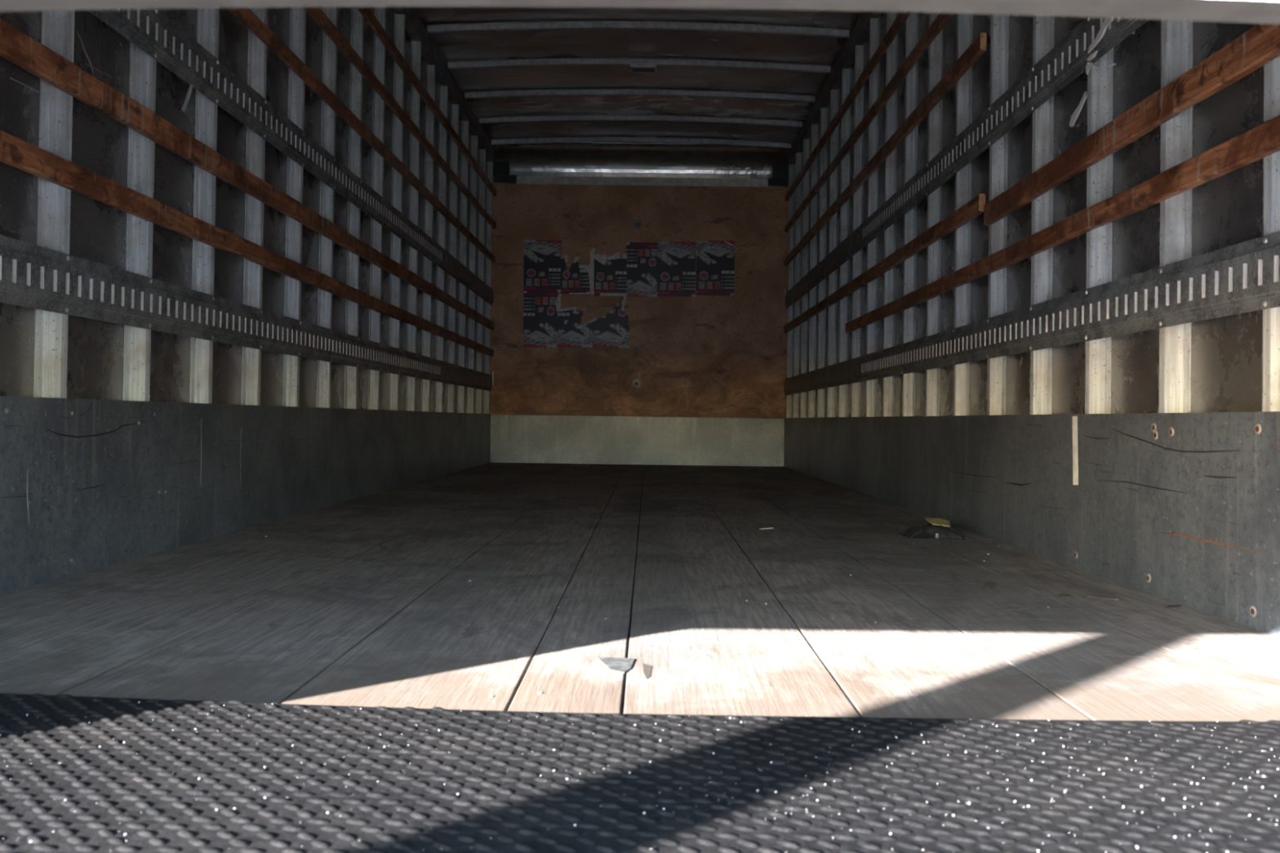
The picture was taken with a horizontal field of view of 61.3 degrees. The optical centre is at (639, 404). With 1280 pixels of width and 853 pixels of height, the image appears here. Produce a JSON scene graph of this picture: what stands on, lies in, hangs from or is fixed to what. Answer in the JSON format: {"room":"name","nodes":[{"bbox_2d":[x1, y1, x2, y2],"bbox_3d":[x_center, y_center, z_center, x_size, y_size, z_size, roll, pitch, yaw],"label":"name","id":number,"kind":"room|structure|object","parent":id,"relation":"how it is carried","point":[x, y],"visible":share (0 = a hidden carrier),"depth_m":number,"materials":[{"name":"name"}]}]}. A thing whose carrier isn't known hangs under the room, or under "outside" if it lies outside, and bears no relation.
{"room":"cargo space","nodes":[
{"label":"cargo space","id":0,"kind":"room"},
{"bbox_2d":[0,6,487,413],"bbox_3d":[-1.324,-0.874,4.845,0.031,2.800,8.483,1,-1,0],"label":"wall","id":1,"kind":"structure","parent":0,"point":[100,142],"depth_m":3.19,"materials":[{"name":"grey metal"}]},
{"bbox_2d":[33,9,75,398],"bbox_3d":[-1.307,-0.856,2.438,0.044,2.495,0.080,1,-1,0],"label":"wall post","id":2,"kind":"object","parent":1,"relation":"attached to","point":[55,117],"visible":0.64,"depth_m":2.42,"materials":[{"name":"metal"}]},
{"bbox_2d":[123,41,156,401],"bbox_3d":[-1.304,-0.850,2.845,0.044,2.495,0.080,1,-1,0],"label":"wall post","id":3,"kind":"object","parent":1,"relation":"attached to","point":[142,86],"visible":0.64,"depth_m":2.83,"materials":[{"name":"metal"}]},
{"bbox_2d":[189,7,219,404],"bbox_3d":[-1.301,-0.845,3.251,0.044,2.495,0.080,1,-1,0],"label":"wall post","id":4,"kind":"object","parent":1,"relation":"attached to","point":[207,20],"visible":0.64,"depth_m":3.24,"materials":[{"name":"metal"}]},
{"bbox_2d":[0,235,440,382],"bbox_3d":[-1.276,-0.251,3.736,0.012,0.136,6.045,1,-1,0],"label":"track","id":5,"kind":"object","parent":1,"relation":"attached to","point":[33,276],"visible":1,"depth_m":2.92,"materials":[{"name":"metal"}]},
{"bbox_2d":[0,395,490,595],"bbox_3d":[-1.278,0.224,4.834,0.005,0.404,8.333,1,-1,0],"label":"baseboard","id":6,"kind":"structure","parent":1,"relation":"attached to","point":[86,485],"depth_m":3.01,"materials":[{"name":"metal"}]},
{"bbox_2d":[0,129,493,356],"bbox_3d":[-1.259,-0.480,4.859,0.021,0.069,8.283,1,-1,0],"label":"wooden slat","id":7,"kind":"object","parent":1,"relation":"attached to","point":[17,153],"visible":1,"depth_m":2.96,"materials":[{"name":"brown wood"}]},
{"bbox_2d":[0,17,494,329],"bbox_3d":[-1.256,-0.700,4.862,0.021,0.085,8.283,1,-1,0],"label":"wooden slat","id":8,"kind":"object","parent":1,"relation":"attached to","point":[16,46],"visible":1,"depth_m":2.94,"materials":[{"name":"brown wood"}]},
{"bbox_2d":[241,7,267,405],"bbox_3d":[-1.298,-0.839,3.658,0.044,2.495,0.080,1,-1,0],"label":"wall post","id":9,"kind":"object","parent":1,"relation":"attached to","point":[257,49],"visible":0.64,"depth_m":3.64,"materials":[{"name":"metal"}]},
{"bbox_2d":[87,8,442,267],"bbox_3d":[-1.266,-0.964,3.747,0.012,0.136,6.045,1,-1,0],"label":"track","id":10,"kind":"object","parent":1,"relation":"attached to","point":[152,31],"visible":0.99,"depth_m":3.50,"materials":[{"name":"metal"}]},
{"bbox_2d":[181,84,193,111],"bbox_3d":[-1.274,-0.863,3.042,0.004,0.089,0.067,1,-1,0],"label":"pin","id":11,"kind":"object","parent":10,"relation":"hanging from","point":[190,88],"visible":1,"depth_m":3.04,"materials":[{"name":"metal"}]},
{"bbox_2d":[282,7,306,406],"bbox_3d":[-1.295,-0.833,4.064,0.044,2.495,0.080,1,-1,0],"label":"wall post","id":12,"kind":"object","parent":1,"relation":"attached to","point":[292,300],"visible":0.64,"depth_m":4.05,"materials":[{"name":"metal"}]},
{"bbox_2d":[315,6,337,408],"bbox_3d":[-1.292,-0.827,4.470,0.044,2.495,0.080,1,-1,0],"label":"wall post","id":13,"kind":"object","parent":1,"relation":"attached to","point":[325,262],"visible":0.64,"depth_m":4.46,"materials":[{"name":"metal"}]},
{"bbox_2d":[344,6,364,408],"bbox_3d":[-1.288,-0.821,4.877,0.044,2.495,0.080,1,-1,0],"label":"wall post","id":14,"kind":"object","parent":1,"relation":"attached to","point":[357,18],"visible":0.64,"depth_m":4.87,"materials":[{"name":"metal"}]},
{"bbox_2d":[226,7,495,262],"bbox_3d":[-1.249,-1.235,4.870,0.021,0.113,8.283,1,-1,0],"label":"wooden slat","id":15,"kind":"object","parent":1,"relation":"attached to","point":[246,15],"visible":0.98,"depth_m":4.44,"materials":[{"name":"brown wood"}]},
{"bbox_2d":[367,6,386,409],"bbox_3d":[-1.285,-0.815,5.283,0.044,2.495,0.080,1,-1,0],"label":"wall post","id":16,"kind":"object","parent":1,"relation":"attached to","point":[378,125],"visible":0.64,"depth_m":5.27,"materials":[{"name":"metal"}]},
{"bbox_2d":[387,12,404,410],"bbox_3d":[-1.282,-0.809,5.689,0.044,2.495,0.080,1,-1,0],"label":"wall post","id":17,"kind":"object","parent":1,"relation":"attached to","point":[399,19],"visible":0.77,"depth_m":5.68,"materials":[{"name":"metal"}]},
{"bbox_2d":[303,6,495,229],"bbox_3d":[-1.245,-1.510,4.873,0.021,0.129,8.283,1,-1,0],"label":"wooden slat","id":18,"kind":"object","parent":1,"relation":"attached to","point":[317,14],"visible":0.98,"depth_m":5.27,"materials":[{"name":"brown wood"}]},
{"bbox_2d":[405,39,421,411],"bbox_3d":[-1.279,-0.803,6.096,0.044,2.495,0.080,1,-1,0],"label":"wall post","id":19,"kind":"object","parent":1,"relation":"attached to","point":[415,45],"visible":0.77,"depth_m":6.09,"materials":[{"name":"metal"}]},
{"bbox_2d":[355,6,496,195],"bbox_3d":[-1.242,-1.776,4.877,0.021,0.141,8.283,1,-1,0],"label":"wooden slat","id":20,"kind":"object","parent":1,"relation":"attached to","point":[366,13],"visible":0.98,"depth_m":6.00,"materials":[{"name":"brown wood"}]},
{"bbox_2d":[420,62,435,411],"bbox_3d":[-1.276,-0.797,6.502,0.044,2.495,0.080,1,-1,0],"label":"wall post","id":21,"kind":"object","parent":1,"relation":"attached to","point":[430,68],"visible":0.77,"depth_m":6.50,"materials":[{"name":"metal"}]},
{"bbox_2d":[434,84,448,412],"bbox_3d":[-1.273,-0.791,6.908,0.044,2.495,0.080,1,-1,0],"label":"wall post","id":22,"kind":"object","parent":1,"relation":"attached to","point":[443,90],"visible":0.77,"depth_m":6.90,"materials":[{"name":"metal"}]},
{"bbox_2d":[391,6,494,163],"bbox_3d":[-1.268,-2.125,4.857,0.049,0.113,8.433,1,-1,0],"label":"trim","id":23,"kind":"structure","parent":1,"relation":"attached to","point":[415,28],"depth_m":6.79,"materials":[{"name":"black metal"}]},
{"bbox_2d":[446,103,458,412],"bbox_3d":[-1.270,-0.786,7.315,0.044,2.495,0.080,1,-1,0],"label":"wall post","id":24,"kind":"object","parent":1,"relation":"attached to","point":[455,108],"visible":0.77,"depth_m":7.31,"materials":[{"name":"metal"}]},
{"bbox_2d":[457,119,468,413],"bbox_3d":[-1.267,-0.780,7.721,0.044,2.495,0.080,1,-1,0],"label":"wall post","id":25,"kind":"object","parent":1,"relation":"attached to","point":[464,124],"visible":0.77,"depth_m":7.71,"materials":[{"name":"metal"}]},
{"bbox_2d":[439,360,492,391],"bbox_3d":[-1.244,-0.191,7.878,0.012,0.136,2.236,1,-1,0],"label":"rail","id":26,"kind":"object","parent":1,"relation":"attached to","point":[452,374],"visible":1,"depth_m":7.65,"materials":[{"name":"metal"}]},
{"bbox_2d":[440,246,493,305],"bbox_3d":[-1.235,-0.904,7.889,0.012,0.136,2.236,1,-1,0],"label":"rail","id":27,"kind":"object","parent":1,"relation":"attached to","point":[453,267],"visible":0.96,"depth_m":7.66,"materials":[{"name":"metal"}]},
{"bbox_2d":[466,134,477,413],"bbox_3d":[-1.264,-0.774,8.127,0.044,2.495,0.080,1,-1,0],"label":"wall post","id":28,"kind":"object","parent":1,"relation":"attached to","point":[473,175],"visible":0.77,"depth_m":8.12,"materials":[{"name":"metal"}]},
{"bbox_2d":[475,148,485,413],"bbox_3d":[-1.261,-0.768,8.534,0.044,2.495,0.080,1,-1,0],"label":"wall post","id":29,"kind":"object","parent":1,"relation":"attached to","point":[478,395],"visible":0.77,"depth_m":8.53,"materials":[{"name":"metal"}]},
{"bbox_2d":[483,160,493,413],"bbox_3d":[-1.258,-0.762,8.940,0.044,2.495,0.080,1,-1,0],"label":"wall post","id":30,"kind":"object","parent":1,"relation":"attached to","point":[490,164],"visible":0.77,"depth_m":8.93,"materials":[{"name":"metal"}]},
{"bbox_2d":[413,6,862,144],"bbox_3d":[-0.021,-2.234,4.855,2.542,0.055,8.483,1,-1,0],"label":"ceiling","id":31,"kind":"structure","parent":0,"point":[540,43],"depth_m":7.11,"materials":[{"name":"grey metal"}]},
{"bbox_2d":[426,21,849,37],"bbox_3d":[-0.011,-2.179,6.272,2.446,0.069,0.060,1,-1,0],"label":"bow","id":32,"kind":"object","parent":31,"relation":"attached to","point":[526,25],"visible":1,"depth_m":6.26,"materials":[{"name":"metal"}]},
{"bbox_2d":[447,57,831,73],"bbox_3d":[-0.006,-2.170,6.912,2.446,0.069,0.060,1,-1,0],"label":"bow","id":33,"kind":"object","parent":31,"relation":"attached to","point":[551,61],"visible":1,"depth_m":6.90,"materials":[{"name":"metal"}]},
{"bbox_2d":[630,62,657,71],"bbox_3d":[0.023,-2.154,6.912,0.170,0.034,0.090,1,-1,0],"label":"ceiling fixture","id":34,"kind":"object","parent":33,"relation":"attached to","point":[635,67],"visible":1,"depth_m":6.88,"materials":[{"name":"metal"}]},
{"bbox_2d":[464,88,815,102],"bbox_3d":[-0.001,-2.160,7.552,2.446,0.069,0.060,1,-1,0],"label":"bow","id":35,"kind":"object","parent":31,"relation":"attached to","point":[544,92],"visible":1,"depth_m":7.54,"materials":[{"name":"metal"}]},
{"bbox_2d":[478,114,802,127],"bbox_3d":[0.004,-2.151,8.192,2.446,0.069,0.060,1,-1,0],"label":"bow","id":36,"kind":"object","parent":31,"relation":"attached to","point":[596,117],"visible":1,"depth_m":8.18,"materials":[{"name":"metal"}]},
{"bbox_2d":[491,137,791,148],"bbox_3d":[0.008,-2.142,8.832,2.446,0.069,0.060,1,-1,0],"label":"bow","id":37,"kind":"object","parent":31,"relation":"attached to","point":[645,140],"visible":1,"depth_m":8.82,"materials":[{"name":"metal"}]},
{"bbox_2d":[488,175,788,466],"bbox_3d":[-0.008,-0.821,9.035,2.540,2.750,0.042,1,-1,0],"label":"wall","id":38,"kind":"structure","parent":0,"point":[699,356],"depth_m":9.01,"materials":[{"name":"brown wood"}]},
{"bbox_2d":[492,371,493,386],"bbox_3d":[-1.227,-0.213,9.013,0.012,0.120,0.004,1,-1,0],"label":"strip","id":39,"kind":"object","parent":38,"relation":"attached to","point":[492,371],"visible":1,"depth_m":9.01,"materials":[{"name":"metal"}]},
{"bbox_2d":[493,160,516,183],"bbox_3d":[-1.124,-1.979,9.020,0.187,0.265,0.038,1,-1,0],"label":"bracket","id":40,"kind":"object","parent":38,"relation":"attached to","point":[501,168],"visible":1,"depth_m":9.00,"materials":[{"name":"black metal"}]},
{"bbox_2d":[523,290,557,347],"bbox_3d":[-0.832,-0.709,9.018,0.284,0.470,0.001,1,-1,0],"label":"poster","id":41,"kind":"object","parent":38,"relation":"attached to","point":[540,308],"visible":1,"depth_m":9.02,"materials":[{"name":"black paper"}]},
{"bbox_2d":[523,240,561,292],"bbox_3d":[-0.814,-1.155,9.024,0.315,0.435,0.001,1,-1,0],"label":"poster","id":42,"kind":"object","parent":38,"relation":"attached to","point":[542,258],"visible":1,"depth_m":9.02,"materials":[{"name":"black paper"}]},
{"bbox_2d":[556,292,592,347],"bbox_3d":[-0.541,-0.704,9.015,0.296,0.460,0.001,1,-1,0],"label":"poster","id":43,"kind":"object","parent":38,"relation":"attached to","point":[571,333],"visible":1,"depth_m":9.01,"materials":[{"name":"black paper"}]},
{"bbox_2d":[560,254,589,293],"bbox_3d":[-0.541,-1.083,9.021,0.244,0.328,0.001,1,-1,0],"label":"poster","id":44,"kind":"object","parent":38,"relation":"attached to","point":[575,280],"visible":1,"depth_m":9.02,"materials":[{"name":"black paper"}]},
{"bbox_2d":[587,247,595,294],"bbox_3d":[-0.406,-1.112,9.019,0.057,0.392,0.001,1,-1,0],"label":"paper strip","id":45,"kind":"object","parent":38,"relation":"attached to","point":[591,268],"visible":1,"depth_m":9.02,"materials":[{"name":"white paper"}]},
{"bbox_2d":[594,252,626,296],"bbox_3d":[-0.248,-1.085,9.018,0.273,0.365,0.001,1,-1,0],"label":"poster","id":46,"kind":"object","parent":38,"relation":"attached to","point":[611,273],"visible":1,"depth_m":9.02,"materials":[{"name":"black paper"}]},
{"bbox_2d":[592,294,629,347],"bbox_3d":[-0.241,-0.694,9.012,0.304,0.441,0.001,1,-1,0],"label":"poster","id":47,"kind":"object","parent":38,"relation":"attached to","point":[612,330],"visible":1,"depth_m":9.01,"materials":[{"name":"black paper"}]},
{"bbox_2d":[631,379,640,388],"bbox_3d":[-0.029,-0.170,9.000,0.076,0.076,0.010,1,-1,0],"label":"plate","id":48,"kind":"object","parent":38,"relation":"attached to","point":[636,384],"visible":1,"depth_m":9.00,"materials":[{"name":"metal"}]},
{"bbox_2d":[632,219,641,228],"bbox_3d":[-0.022,-1.503,9.019,0.076,0.076,0.010,1,-1,0],"label":"plate","id":49,"kind":"object","parent":38,"relation":"attached to","point":[637,224],"visible":1,"depth_m":9.02,"materials":[{"name":"metal"}]},
{"bbox_2d":[490,414,784,466],"bbox_3d":[-0.023,0.304,8.995,2.442,0.398,0.006,1,-1,0],"label":"baseboard","id":50,"kind":"structure","parent":38,"relation":"attached to","point":[514,438],"depth_m":8.99,"materials":[{"name":"grey metal"}]},
{"bbox_2d":[489,141,791,178],"bbox_3d":[0.007,-2.014,8.928,2.510,0.237,0.201,1,-1,0],"label":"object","id":51,"kind":"structure","parent":38,"relation":"attached to","point":[556,158],"depth_m":8.98,"materials":[{"name":"silver metal"}]},
{"bbox_2d":[516,175,768,186],"bbox_3d":[0.018,-1.861,9.024,2.099,0.066,0.010,1,-1,0],"label":"trim","id":52,"kind":"structure","parent":38,"relation":"attached to","point":[520,179],"depth_m":9.02,"materials":[{"name":"metal"}]},
{"bbox_2d":[626,242,658,297],"bbox_3d":[0.021,-1.122,9.017,0.276,0.456,0.001,1,-1,0],"label":"poster","id":53,"kind":"object","parent":38,"relation":"attached to","point":[642,280],"visible":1,"depth_m":9.02,"materials":[{"name":"black paper"}]},
{"bbox_2d":[657,241,696,297],"bbox_3d":[0.306,-1.127,9.015,0.316,0.459,0.001,1,-1,0],"label":"poster","id":54,"kind":"object","parent":38,"relation":"attached to","point":[676,260],"visible":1,"depth_m":9.02,"materials":[{"name":"black paper"}]},
{"bbox_2d":[696,240,734,295],"bbox_3d":[0.629,-1.135,9.012,0.317,0.459,0.001,1,-1,0],"label":"poster","id":55,"kind":"object","parent":38,"relation":"attached to","point":[715,260],"visible":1,"depth_m":9.01,"materials":[{"name":"black paper"}]},
{"bbox_2d":[768,164,788,186],"bbox_3d":[1.150,-1.949,9.003,0.164,0.265,0.038,1,-1,0],"label":"bracket","id":56,"kind":"object","parent":38,"relation":"attached to","point":[780,171],"visible":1,"depth_m":8.98,"materials":[{"name":"black metal"}]},
{"bbox_2d":[783,411,1279,637],"bbox_3d":[1.169,0.257,4.815,0.005,0.404,8.333,1,-1,0],"label":"baseboard","id":57,"kind":"structure","parent":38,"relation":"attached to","point":[1184,508],"depth_m":2.66,"materials":[{"name":"metal"}]},
{"bbox_2d":[1072,416,1078,484],"bbox_3d":[1.154,0.124,2.866,0.001,0.183,0.041,1,-1,0],"label":"tape strip","id":58,"kind":"object","parent":57,"relation":"attached to","point":[1075,477],"visible":1,"depth_m":2.87,"materials":[{"name":"beige paper"}]},
{"bbox_2d":[0,462,1279,721],"bbox_3d":[-0.060,0.489,4.575,2.540,0.101,8.963,1,-1,0],"label":"floor","id":59,"kind":"structure","parent":0,"point":[336,606],"depth_m":2.04,"materials":[{"name":"brown wood"}]},
{"bbox_2d":[597,657,635,673],"bbox_3d":[-0.037,0.396,1.641,0.058,0.002,0.100,1,-1,0],"label":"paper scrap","id":60,"kind":"object","parent":59,"relation":"on","point":[616,664],"visible":1,"depth_m":1.65,"materials":[{"name":"white paper"}]},
{"bbox_2d":[0,693,1279,852],"bbox_3d":[-0.090,0.371,0.556,2.438,0.019,1.720,1,-1,0],"label":"ramp","id":61,"kind":"object","parent":59,"relation":"on","point":[486,757],"visible":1,"depth_m":1.06,"materials":[{"name":"grey metal"}]},
{"bbox_2d":[0,701,1278,852],"bbox_3d":[0.054,0.372,1.079,1.600,0.003,0.493,1,-1,0],"label":"grit","id":62,"kind":"object","parent":61,"relation":"on","point":[1184,798],"visible":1,"depth_m":1.07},
{"bbox_2d":[897,518,964,539],"bbox_3d":[0.964,0.414,3.587,0.194,0.066,0.187,1,-1,0],"label":"crumpled cloth","id":63,"kind":"object","parent":59,"relation":"on","point":[936,528],"visible":1,"depth_m":3.53,"materials":[{"name":"fabric"}]},
{"bbox_2d":[1058,593,1073,598],"bbox_3d":[0.932,0.419,2.362,0.010,0.003,0.043,1,-1,-32],"label":"splinter","id":64,"kind":"object","parent":59,"relation":"on","point":[1064,595],"visible":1,"depth_m":2.36,"materials":[{"name":"grey wood"}]},
{"bbox_2d":[1087,595,1118,599],"bbox_3d":[1.002,0.420,2.340,0.061,0.003,0.010,0,-1,45],"label":"splinter","id":65,"kind":"object","parent":59,"relation":"on","point":[1095,597],"visible":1,"depth_m":2.34,"materials":[{"name":"grey wood"}]},
{"bbox_2d":[1164,604,1181,608],"bbox_3d":[1.104,0.420,2.240,0.051,0.003,0.010,1,-1,-17],"label":"splinter","id":66,"kind":"object","parent":59,"relation":"on","point":[1175,606],"visible":1,"depth_m":2.23,"materials":[{"name":"grey wood"}]},
{"bbox_2d":[0,0,1279,24],"bbox_3d":[-0.067,-1.244,0.622,2.470,2.064,0.032,1,-1,0],"label":"door","id":67,"kind":"structure","parent":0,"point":[1258,11],"depth_m":0.61,"materials":[{"name":"grey metal"}]},
{"bbox_2d":[792,11,1264,417],"bbox_3d":[1.245,-0.840,4.825,0.030,2.800,8.483,1,-1,0],"label":"wall","id":68,"kind":"structure","parent":0,"point":[1228,209],"depth_m":2.98,"materials":[{"name":"grey metal"}]},
{"bbox_2d":[786,164,795,417],"bbox_3d":[1.238,-0.729,8.906,0.044,2.495,0.080,1,-1,0],"label":"wall post","id":69,"kind":"object","parent":68,"relation":"attached to","point":[792,167],"visible":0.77,"depth_m":8.90,"materials":[{"name":"metal"}]},
{"bbox_2d":[792,151,802,417],"bbox_3d":[1.235,-0.735,8.499,0.044,2.495,0.080,1,-1,0],"label":"wall post","id":70,"kind":"object","parent":68,"relation":"attached to","point":[798,155],"visible":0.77,"depth_m":8.49,"materials":[{"name":"metal"}]},
{"bbox_2d":[800,138,809,417],"bbox_3d":[1.232,-0.740,8.093,0.044,2.495,0.080,1,-1,0],"label":"wall post","id":71,"kind":"object","parent":68,"relation":"attached to","point":[806,180],"visible":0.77,"depth_m":8.08,"materials":[{"name":"metal"}]},
{"bbox_2d":[808,123,818,417],"bbox_3d":[1.229,-0.746,7.687,0.044,2.495,0.080,1,-1,0],"label":"wall post","id":72,"kind":"object","parent":68,"relation":"attached to","point":[815,127],"visible":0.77,"depth_m":7.68,"materials":[{"name":"metal"}]},
{"bbox_2d":[817,106,827,417],"bbox_3d":[1.226,-0.752,7.280,0.044,2.495,0.080,1,-1,0],"label":"wall post","id":73,"kind":"object","parent":68,"relation":"attached to","point":[824,111],"visible":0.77,"depth_m":7.27,"materials":[{"name":"metal"}]},
{"bbox_2d":[784,221,864,309],"bbox_3d":[1.199,-0.880,7.362,0.012,0.136,3.252,1,-1,0],"label":"rail","id":74,"kind":"object","parent":68,"relation":"attached to","point":[853,243],"visible":0.96,"depth_m":6.83,"materials":[{"name":"metal"}]},
{"bbox_2d":[826,88,839,417],"bbox_3d":[1.223,-0.758,6.874,0.044,2.495,0.080,1,-1,0],"label":"wall post","id":75,"kind":"object","parent":68,"relation":"attached to","point":[833,232],"visible":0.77,"depth_m":6.87,"materials":[{"name":"metal"}]},
{"bbox_2d":[787,10,882,166],"bbox_3d":[1.222,-2.092,4.838,0.049,0.113,8.433,1,-1,0],"label":"trim","id":76,"kind":"structure","parent":68,"relation":"attached to","point":[860,33],"depth_m":6.76,"materials":[{"name":"black metal"}]},
{"bbox_2d":[838,66,850,417],"bbox_3d":[1.220,-0.764,6.468,0.044,2.495,0.080,1,-1,0],"label":"wall post","id":77,"kind":"object","parent":68,"relation":"attached to","point":[846,73],"visible":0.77,"depth_m":6.46,"materials":[{"name":"metal"}]},
{"bbox_2d":[783,355,862,395],"bbox_3d":[1.190,-0.166,7.351,0.012,0.136,3.252,1,-1,0],"label":"rail","id":78,"kind":"object","parent":77,"relation":"attached to","point":[849,371],"visible":0.96,"depth_m":6.83,"materials":[{"name":"metal"}]},
{"bbox_2d":[785,11,911,201],"bbox_3d":[1.187,-1.752,4.859,0.021,0.096,8.283,1,-1,0],"label":"wooden slat","id":79,"kind":"object","parent":68,"relation":"attached to","point":[902,16],"visible":0.98,"depth_m":5.98,"materials":[{"name":"brown wood"}]},
{"bbox_2d":[850,43,864,417],"bbox_3d":[1.217,-0.770,6.061,0.044,2.495,0.080,1,-1,0],"label":"wall post","id":80,"kind":"object","parent":68,"relation":"attached to","point":[859,49],"visible":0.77,"depth_m":6.05,"materials":[{"name":"metal"}]},
{"bbox_2d":[845,115,1279,333],"bbox_3d":[1.159,-0.468,3.424,0.021,0.067,5.450,1,-1,0],"label":"wooden slat","id":81,"kind":"object","parent":80,"relation":"attached to","point":[1262,140],"visible":1,"depth_m":2.59,"materials":[{"name":"brown wood"}]},
{"bbox_2d":[784,13,953,232],"bbox_3d":[1.184,-1.497,4.855,0.021,0.088,8.283,1,-1,0],"label":"wooden slat","id":82,"kind":"object","parent":68,"relation":"attached to","point":[942,19],"visible":0.96,"depth_m":5.30,"materials":[{"name":"brown wood"}]},
{"bbox_2d":[865,16,879,417],"bbox_3d":[1.214,-0.776,5.655,0.044,2.495,0.080,1,-1,0],"label":"wall post","id":83,"kind":"object","parent":68,"relation":"attached to","point":[874,23],"visible":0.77,"depth_m":5.65,"materials":[{"name":"metal"}]},
{"bbox_2d":[784,32,986,266],"bbox_3d":[1.191,-1.209,6.339,0.021,0.079,5.307,1,-1,0],"label":"wooden slat","id":84,"kind":"object","parent":68,"relation":"attached to","point":[975,50],"visible":1,"depth_m":4.75,"materials":[{"name":"brown wood"}]},
{"bbox_2d":[882,11,897,416],"bbox_3d":[1.211,-0.782,5.249,0.044,2.495,0.080,1,-1,0],"label":"wall post","id":85,"kind":"object","parent":68,"relation":"attached to","point":[889,277],"visible":0.64,"depth_m":5.24,"materials":[{"name":"metal"}]},
{"bbox_2d":[902,12,918,416],"bbox_3d":[1.208,-0.787,4.842,0.044,2.495,0.080,1,-1,0],"label":"wall post","id":86,"kind":"object","parent":68,"relation":"attached to","point":[912,22],"visible":0.64,"depth_m":4.83,"materials":[{"name":"metal"}]},
{"bbox_2d":[924,12,942,416],"bbox_3d":[1.205,-0.793,4.436,0.044,2.495,0.080,1,-1,0],"label":"wall post","id":87,"kind":"object","parent":68,"relation":"attached to","point":[932,308],"visible":0.64,"depth_m":4.42,"materials":[{"name":"metal"}]},
{"bbox_2d":[783,193,985,333],"bbox_3d":[1.184,-0.653,6.329,0.021,0.074,5.311,1,-1,0],"label":"wooden slat","id":88,"kind":"object","parent":87,"relation":"attached to","point":[973,208],"visible":0.99,"depth_m":4.74,"materials":[{"name":"brown wood"}]},
{"bbox_2d":[952,13,972,415],"bbox_3d":[1.202,-0.799,4.029,0.044,2.495,0.080,1,-1,0],"label":"wall post","id":89,"kind":"object","parent":68,"relation":"attached to","point":[964,20],"visible":0.64,"depth_m":4.02,"materials":[{"name":"metal"}]},
{"bbox_2d":[986,13,1008,415],"bbox_3d":[1.198,-0.805,3.623,0.044,2.495,0.080,1,-1,0],"label":"wall post","id":90,"kind":"object","parent":68,"relation":"attached to","point":[999,24],"visible":0.64,"depth_m":3.61,"materials":[{"name":"metal"}]},
{"bbox_2d":[1030,15,1054,414],"bbox_3d":[1.195,-0.811,3.217,0.044,2.495,0.080,1,-1,0],"label":"wall post","id":91,"kind":"object","parent":68,"relation":"attached to","point":[1043,34],"visible":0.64,"depth_m":3.20,"materials":[{"name":"metal"}]},
{"bbox_2d":[1084,50,1113,413],"bbox_3d":[1.192,-0.817,2.811,0.044,2.495,0.080,1,-1,0],"label":"wall post","id":92,"kind":"object","parent":68,"relation":"attached to","point":[1100,79],"visible":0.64,"depth_m":2.79,"materials":[{"name":"metal"}]},
{"bbox_2d":[983,23,1279,225],"bbox_3d":[1.151,-0.663,2.161,0.021,0.087,2.920,1,-1,0],"label":"wooden slat","id":93,"kind":"object","parent":68,"relation":"attached to","point":[1260,45],"visible":1,"depth_m":2.41,"materials":[{"name":"brown wood"}]},
{"bbox_2d":[1158,19,1193,413],"bbox_3d":[1.189,-0.823,2.404,0.044,2.495,0.080,1,-1,0],"label":"wall post","id":94,"kind":"object","parent":68,"relation":"attached to","point":[1176,36],"visible":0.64,"depth_m":2.39,"materials":[{"name":"metal"}]},
{"bbox_2d":[1262,55,1279,411],"bbox_3d":[1.186,-0.829,1.998,0.044,2.495,0.080,1,-1,0],"label":"wall post","id":95,"kind":"object","parent":68,"relation":"attached to","point":[1271,317],"visible":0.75,"depth_m":1.98,"materials":[{"name":"metal"}]},
{"bbox_3d":[1.177,-0.846,0.779,0.044,2.495,0.080,1,-1,0],"label":"wall post","id":96,"kind":"object","parent":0,"visible":0},
{"bbox_2d":[862,17,1149,246],"bbox_3d":[1.168,-0.940,3.220,0.012,0.136,5.029,1,-1,0],"label":"track","id":97,"kind":"object","parent":96,"relation":"attached to","point":[1067,60],"visible":0.96,"depth_m":3.41,"materials":[{"name":"metal"}]},
{"bbox_2d":[1068,17,1134,126],"bbox_3d":[1.180,-0.865,2.833,0.060,0.175,0.407,1,-1,0],"label":"plastic film","id":98,"kind":"object","parent":97,"relation":"hanging from","point":[1107,21],"visible":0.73,"depth_m":2.76,"materials":[{"name":"plastic"}]},
{"bbox_2d":[861,231,1279,381],"bbox_3d":[1.158,-0.226,3.209,0.012,0.136,5.029,1,-1,0],"label":"track","id":99,"kind":"object","parent":96,"relation":"attached to","point":[1244,277],"visible":1,"depth_m":2.60,"materials":[{"name":"metal"}]}
]}

